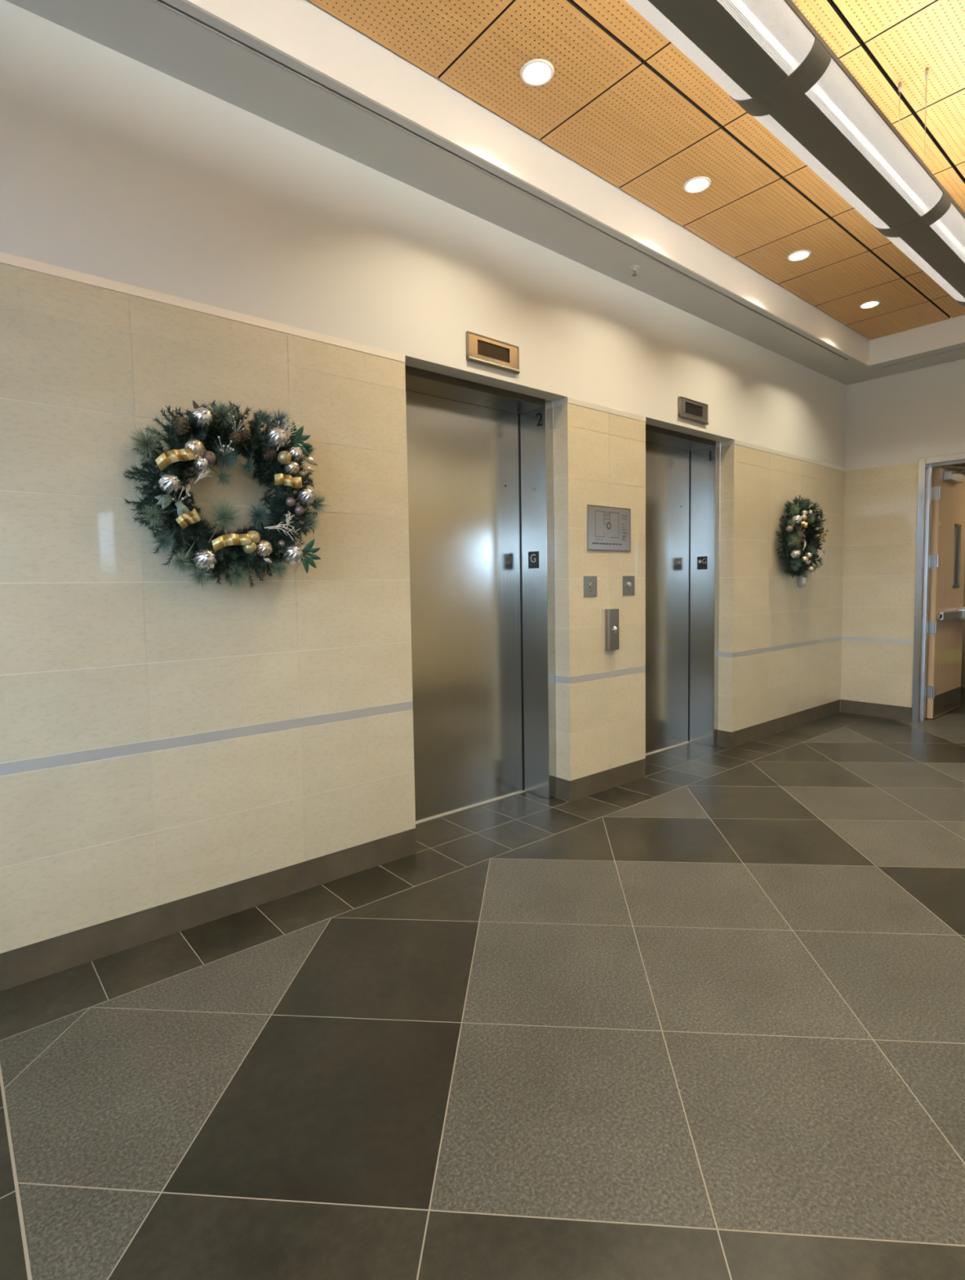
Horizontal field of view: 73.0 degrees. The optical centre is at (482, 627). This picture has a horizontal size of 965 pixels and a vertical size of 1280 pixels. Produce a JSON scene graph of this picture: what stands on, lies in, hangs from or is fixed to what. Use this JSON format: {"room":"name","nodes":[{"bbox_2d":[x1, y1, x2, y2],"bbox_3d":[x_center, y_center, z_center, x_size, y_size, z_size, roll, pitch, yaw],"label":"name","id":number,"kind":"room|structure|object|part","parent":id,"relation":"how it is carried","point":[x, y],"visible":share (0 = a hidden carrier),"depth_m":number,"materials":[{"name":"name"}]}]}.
{"room":"elevator lobby","nodes":[
{"label":"elevator lobby","id":0,"kind":"room"},
{"bbox_2d":[0,0,846,953],"bbox_3d":[-0.831,-0.628,3.147,11.326,3.593,0.502,-4,5,-40],"label":"wall","id":1,"kind":"structure","parent":0,"point":[165,241],"depth_m":2.74,"materials":[{"name":"beige tile"}]},
{"bbox_2d":[122,398,329,591],"bbox_3d":[-0.972,-0.521,2.561,0.786,0.764,0.210,-4,5,-40],"label":"wreath","id":2,"kind":"object","parent":1,"relation":"attached to","point":[195,446],"visible":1,"depth_m":2.52,"materials":[{"name":"green plant"}]},
{"bbox_2d":[0,699,839,991],"bbox_3d":[0.269,1.039,3.916,8.835,0.132,0.118,-4,5,-40],"label":"baseboard","id":3,"kind":"structure","parent":1,"relation":"attached to","point":[25,964],"depth_m":2.76,"materials":[{"name":"tile"}]},
{"bbox_2d":[404,364,555,824],"bbox_3d":[-0.088,-0.120,3.829,1.162,2.506,0.300,-4,5,-40],"label":"door","id":4,"kind":"structure","parent":1,"relation":"in","point":[480,456],"depth_m":3.98,"materials":[{"name":"silver metal"}]},
{"bbox_3d":[-0.138,1.114,3.991,1.028,0.026,0.084,-4,5,-40],"label":"sill","id":5,"kind":"part","parent":4,"relation":"part of","materials":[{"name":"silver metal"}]},
{"bbox_3d":[0.323,-0.427,4.114,0.005,0.106,0.090,-4,5,-40],"label":"floor plate","id":6,"kind":"part","parent":4,"relation":"part of","materials":[{"name":"black plastic"}]},
{"bbox_2d":[466,330,519,373],"bbox_3d":[0.060,-1.479,3.516,0.366,0.149,0.026,-4,5,-40],"label":"indicator","id":7,"kind":"object","parent":1,"relation":"attached to","point":[480,349],"visible":1,"depth_m":3.51,"materials":[{"name":"silver metal"}]},
{"bbox_3d":[0.061,-1.418,3.520,0.366,0.026,0.026,-4,5,-40],"label":"rail","id":8,"kind":"part","parent":7,"relation":"part of","materials":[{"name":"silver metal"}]},
{"bbox_2d":[583,576,596,596],"bbox_3d":[0.683,-0.260,4.111,0.127,0.130,0.013,-4,5,-40],"label":"switch plate","id":9,"kind":"object","parent":1,"relation":"attached to","point":[589,582],"visible":1,"depth_m":4.11,"materials":[{"name":"silver metal"}]},
{"bbox_2d":[586,504,631,551],"bbox_3d":[0.822,-0.638,4.211,0.437,0.284,0.010,-4,5,-40],"label":"plate","id":10,"kind":"object","parent":1,"relation":"attached to","point":[608,528],"visible":1,"depth_m":4.20,"materials":[{"name":"silver metal"}]},
{"bbox_2d":[604,608,618,650],"bbox_3d":[0.849,0.012,4.242,0.104,0.268,0.048,-4,5,-40],"label":"station","id":11,"kind":"object","parent":1,"relation":"attached to","point":[611,615],"visible":1,"depth_m":4.22,"materials":[{"name":"silver metal"}]},
{"bbox_2d":[622,575,634,595],"bbox_3d":[0.981,-0.281,4.362,0.127,0.130,0.013,-4,5,-40],"label":"switch plate","id":12,"kind":"object","parent":1,"relation":"attached to","point":[628,580],"visible":1,"depth_m":4.36,"materials":[{"name":"silver metal"}]},
{"bbox_2d":[644,423,719,755],"bbox_3d":[1.396,-0.224,5.077,1.167,2.506,0.300,-4,5,-40],"label":"door","id":13,"kind":"structure","parent":1,"relation":"in","point":[682,487],"depth_m":5.32,"materials":[{"name":"silver metal"}]},
{"bbox_3d":[1.320,-0.228,5.140,1.057,2.452,0.030,-4,5,-40],"label":"panel","id":14,"kind":"part","parent":13,"relation":"part of","materials":[{"name":"silver metal"}]},
{"bbox_3d":[1.346,1.009,5.240,1.033,0.026,0.084,-4,5,-40],"label":"sill","id":15,"kind":"part","parent":13,"relation":"part of","materials":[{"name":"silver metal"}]},
{"bbox_3d":[1.808,-0.531,5.364,0.005,0.106,0.090,-4,5,-40],"label":"floor plate","id":16,"kind":"part","parent":13,"relation":"part of","materials":[{"name":"black plastic"}]},
{"bbox_2d":[678,395,708,425],"bbox_3d":[1.544,-1.583,4.766,0.366,0.149,0.026,-4,5,-40],"label":"indicator","id":17,"kind":"object","parent":1,"relation":"attached to","point":[691,410],"visible":1,"depth_m":4.76,"materials":[{"name":"silver metal"}]},
{"bbox_3d":[1.545,-1.522,4.770,0.366,0.026,0.026,-4,5,-40],"label":"rail","id":18,"kind":"part","parent":17,"relation":"part of","materials":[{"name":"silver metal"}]},
{"bbox_2d":[775,494,827,577],"bbox_3d":[2.847,-0.807,5.776,0.762,0.750,0.211,-4,5,-40],"label":"wreath","id":19,"kind":"object","parent":1,"relation":"attached to","point":[800,514],"visible":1,"depth_m":5.70,"materials":[{"name":"green plant"}]},
{"bbox_2d":[798,574,806,586],"bbox_3d":[2.947,-0.430,6.004,0.120,0.110,0.031,-4,5,-40],"label":"card reader","id":20,"kind":"object","parent":1,"relation":"attached to","point":[802,581],"visible":0.82,"depth_m":5.97,"materials":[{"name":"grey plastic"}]},
{"bbox_2d":[0,688,964,1279],"bbox_3d":[1.292,1.185,2.822,13.894,0.050,3.720,-4,5,-40],"label":"floor","id":21,"kind":"structure","parent":0,"point":[701,1015],"depth_m":1.90,"materials":[{"name":"grey tile"}]},
{"bbox_2d":[4,0,964,385],"bbox_3d":[1.289,-2.126,2.439,8.835,0.020,3.201,-4,5,-40],"label":"soffit","id":22,"kind":"structure","parent":0,"point":[148,33],"depth_m":2.90,"materials":[{"name":"grey paint"}]},
{"bbox_2d":[152,0,848,360],"bbox_3d":[0.158,-2.174,3.168,8.050,0.062,0.016,-4,5,-40],"label":"air slot","id":23,"kind":"object","parent":22,"relation":"attached to","point":[160,2],"visible":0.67,"depth_m":2.84,"materials":[{"name":"grey metal"}]},
{"bbox_2d":[629,264,639,276],"bbox_3d":[0.933,-2.186,4.002,0.060,0.050,0.060,-4,5,-40],"label":"sprinkler","id":24,"kind":"object","parent":22,"relation":"attached to","point":[633,268],"visible":1,"depth_m":3.99,"materials":[{"name":"grey metal"}]},
{"bbox_2d":[879,346,964,368],"bbox_3d":[4.421,-2.363,5.056,0.022,0.062,2.427,-4,5,-40],"label":"air slot","id":25,"kind":"object","parent":22,"relation":"attached to","point":[964,347],"visible":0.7,"depth_m":5.72,"materials":[{"name":"black metal"}]},
{"bbox_2d":[308,0,964,339],"bbox_3d":[0.103,-2.278,1.426,10.964,0.050,2.457,-4,5,-40],"label":"ceiling","id":26,"kind":"structure","parent":0,"point":[620,100],"depth_m":2.99,"materials":[{"name":"brown wood"}]},
{"bbox_2d":[520,58,554,86],"bbox_3d":[0.230,-2.339,2.748,0.144,0.011,0.144,-4,5,-40],"label":"recessed light","id":27,"kind":"object","parent":26,"relation":"in","point":[548,64],"visible":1,"depth_m":2.74,"materials":[{"name":"white"}]},
{"bbox_2d":[182,0,964,365],"bbox_3d":[1.107,-2.243,2.279,8.362,0.281,2.478,-4,5,-40],"label":"ceiling trim","id":28,"kind":"structure","parent":26,"relation":"attached to","point":[302,31],"depth_m":3.08,"materials":[{"name":"white paint"}]},
{"bbox_2d":[683,176,711,193],"bbox_3d":[1.165,-2.405,3.541,0.144,0.011,0.144,-4,5,-40],"label":"recessed light","id":29,"kind":"object","parent":26,"relation":"in","point":[704,178],"visible":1,"depth_m":3.54,"materials":[{"name":"white"}]},
{"bbox_2d":[625,0,964,306],"bbox_3d":[0.933,-1.993,2.050,4.987,0.626,0.278,-4,5,-40],"label":"pendant light","id":30,"kind":"object","parent":26,"relation":"hanging from","point":[766,55],"visible":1,"depth_m":2.16,"materials":[{"name":"grey paint"}]},
{"bbox_2d":[786,249,811,261],"bbox_3d":[2.103,-2.471,4.330,0.144,0.011,0.144,-4,5,-40],"label":"recessed light","id":31,"kind":"object","parent":26,"relation":"in","point":[809,252],"visible":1,"depth_m":4.33,"materials":[{"name":"white"}]},
{"bbox_2d":[858,300,879,308],"bbox_3d":[3.040,-2.537,5.119,0.144,0.011,0.144,-4,5,-40],"label":"recessed light","id":32,"kind":"object","parent":26,"relation":"in","point":[877,302],"visible":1,"depth_m":5.12,"materials":[{"name":"white"}]},
{"bbox_2d":[840,358,964,707],"bbox_3d":[4.726,-0.867,5.487,0.200,3.593,3.320,-4,5,-40],"label":"wall","id":33,"kind":"structure","parent":0,"point":[893,422],"depth_m":6.30,"materials":[{"name":"white paint"}]},
{"bbox_2d":[840,699,911,721],"bbox_3d":[3.929,0.814,6.497,0.099,0.132,0.643,-4,5,-40],"label":"baseboard","id":34,"kind":"structure","parent":33,"relation":"attached to","point":[900,713],"depth_m":6.45,"materials":[{"name":"tile"}]},
{"bbox_2d":[911,452,964,722],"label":"door","id":35,"kind":"structure","parent":33,"relation":"in","point":[946,607],"depth_m":6.25,"materials":[{"name":"brown wood"}]},
{"bbox_3d":[4.676,0.742,6.559,0.880,0.205,0.003,-4,5,-40],"label":"kick plate","id":36,"kind":"part","parent":35,"relation":"part of","materials":[{"name":"brown metal"}]},
{"bbox_3d":[4.506,-1.498,6.170,0.468,0.038,0.137,-4,5,-40],"label":"closer arm","id":37,"kind":"part","parent":35,"relation":"part of","materials":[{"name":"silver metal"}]},
{"bbox_3d":[4.783,-0.722,6.574,0.140,0.580,0.002,-4,5,-40],"label":"vision glass","id":38,"kind":"part","parent":35,"relation":"part of","materials":[{"name":"black"}]},
{"bbox_3d":[4.785,-0.722,6.572,0.200,0.640,0.008,-4,5,-40],"label":"vision frame","id":39,"kind":"part","parent":35,"relation":"part of","materials":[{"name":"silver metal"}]},
{"bbox_2d":[925,462,964,696],"bbox_3d":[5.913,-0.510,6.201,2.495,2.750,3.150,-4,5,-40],"label":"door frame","id":40,"kind":"structure","parent":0,"point":[957,470],"depth_m":7.96,"materials":[{"name":"grey paint"}]}
]}

